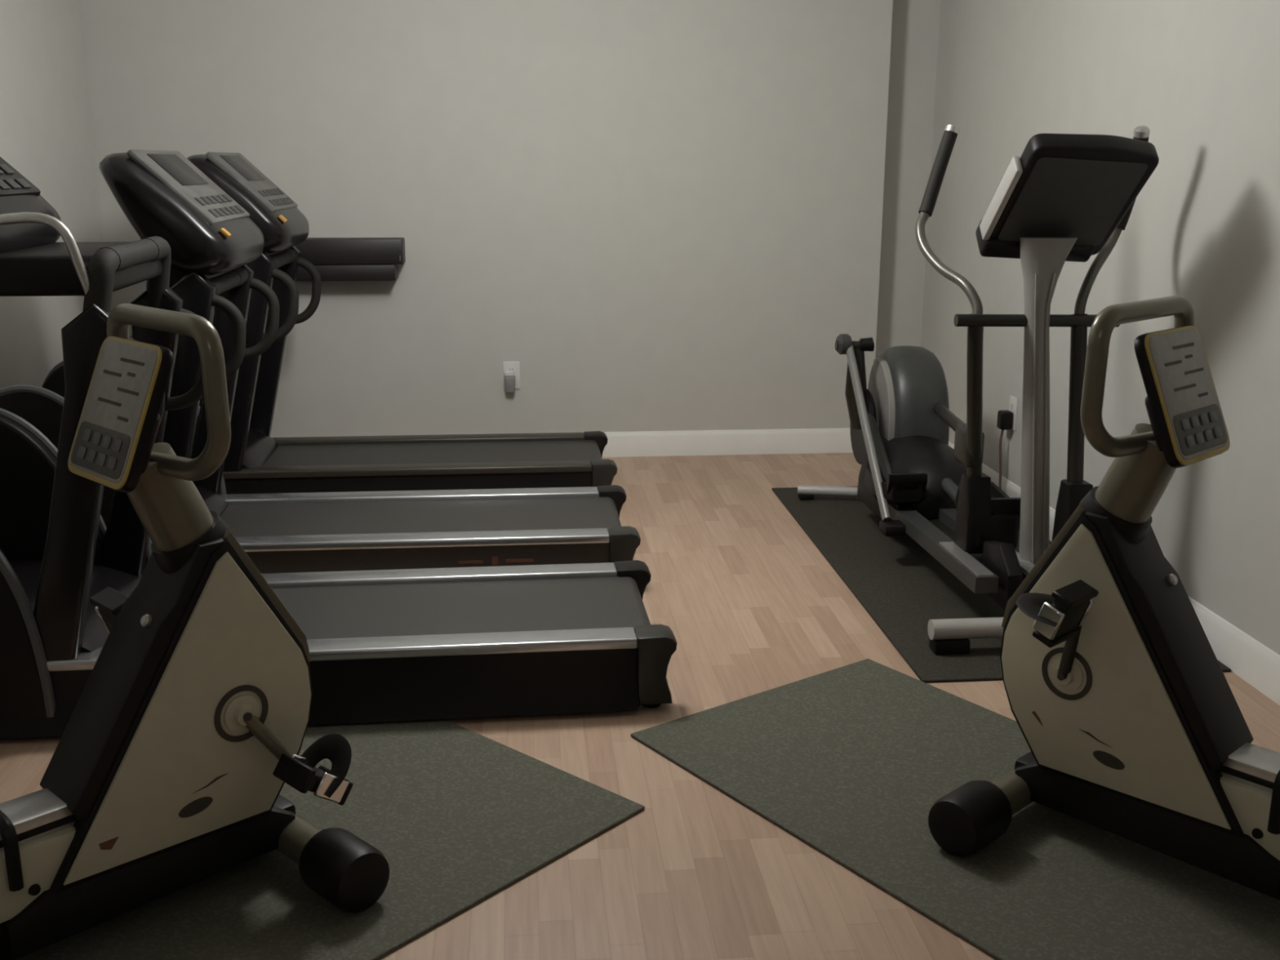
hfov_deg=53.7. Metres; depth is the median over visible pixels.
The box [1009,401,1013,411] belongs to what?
socket
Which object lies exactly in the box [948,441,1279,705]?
baseboard
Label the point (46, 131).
wall
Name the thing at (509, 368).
socket
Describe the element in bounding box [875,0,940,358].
wall
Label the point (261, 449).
hood
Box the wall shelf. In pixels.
[294,237,405,281]
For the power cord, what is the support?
attached to the wall at (1203, 76)
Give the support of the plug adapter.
attached to the wall outlet at (507, 366)
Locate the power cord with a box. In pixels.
[996,409,1013,488]
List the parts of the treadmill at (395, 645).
edge trim, edge trim, handrail, handrail, foot rail, foot rail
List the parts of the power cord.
cord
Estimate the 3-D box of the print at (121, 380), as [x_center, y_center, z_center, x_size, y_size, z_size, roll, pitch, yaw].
[-0.911,-0.161,2.212,0.150,0.098,0.041,13,19,42]
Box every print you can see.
[97,357,144,422]
[1164,342,1208,396]
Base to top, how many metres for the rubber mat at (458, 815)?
0.009 m
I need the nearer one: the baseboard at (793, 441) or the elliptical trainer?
the elliptical trainer
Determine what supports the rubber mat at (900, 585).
on the floor
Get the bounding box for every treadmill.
[0,149,640,573]
[0,156,677,738]
[129,151,617,494]
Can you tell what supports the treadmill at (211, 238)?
on the floor
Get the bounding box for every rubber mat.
[5,719,644,959]
[631,658,1279,959]
[771,486,1231,683]
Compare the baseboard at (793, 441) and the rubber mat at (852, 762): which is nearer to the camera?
the rubber mat at (852, 762)
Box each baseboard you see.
[602,427,853,457]
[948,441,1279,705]
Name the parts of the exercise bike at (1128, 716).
crank arm, panel, seat rail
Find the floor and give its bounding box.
[0,452,1279,959]
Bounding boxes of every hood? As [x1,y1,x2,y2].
[8,559,141,652]
[195,484,228,516]
[242,428,278,468]
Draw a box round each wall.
[0,0,102,388]
[79,0,893,437]
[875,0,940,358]
[920,0,1279,655]
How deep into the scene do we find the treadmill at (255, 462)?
5.12 m
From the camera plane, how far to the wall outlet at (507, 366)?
6.04 m
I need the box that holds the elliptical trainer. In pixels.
[797,123,1159,654]
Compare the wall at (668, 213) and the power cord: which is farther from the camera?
the wall at (668, 213)
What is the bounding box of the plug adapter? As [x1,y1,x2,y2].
[504,370,515,392]
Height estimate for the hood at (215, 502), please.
0.284 m
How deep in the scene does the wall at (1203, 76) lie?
3.98 m
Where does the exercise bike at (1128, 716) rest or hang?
on the rubber mat at (852, 762)
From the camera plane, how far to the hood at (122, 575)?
3.47 m
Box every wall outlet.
[502,361,519,389]
[1008,395,1017,430]
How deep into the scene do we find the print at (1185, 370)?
2.42 m
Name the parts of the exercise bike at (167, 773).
seat rail, panel, crank arm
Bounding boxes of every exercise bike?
[0,303,389,959]
[928,295,1279,899]
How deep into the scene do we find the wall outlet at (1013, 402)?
5.16 m
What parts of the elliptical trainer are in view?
crank knob, crank arm, flank panel, handle arm, frame, arm, trim, arm, handle arm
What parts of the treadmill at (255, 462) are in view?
edge trim, handrail, handrail, foot rail, foot rail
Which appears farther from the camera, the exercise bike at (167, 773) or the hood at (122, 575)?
the hood at (122, 575)
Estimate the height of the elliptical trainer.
1.510 m
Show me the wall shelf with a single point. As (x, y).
(335, 259)
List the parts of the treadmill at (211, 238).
edge trim, edge trim, handrail, handrail, foot rail, foot rail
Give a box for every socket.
[507,366,515,373]
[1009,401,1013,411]
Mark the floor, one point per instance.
(751, 606)
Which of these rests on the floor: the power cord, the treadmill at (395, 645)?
the treadmill at (395, 645)

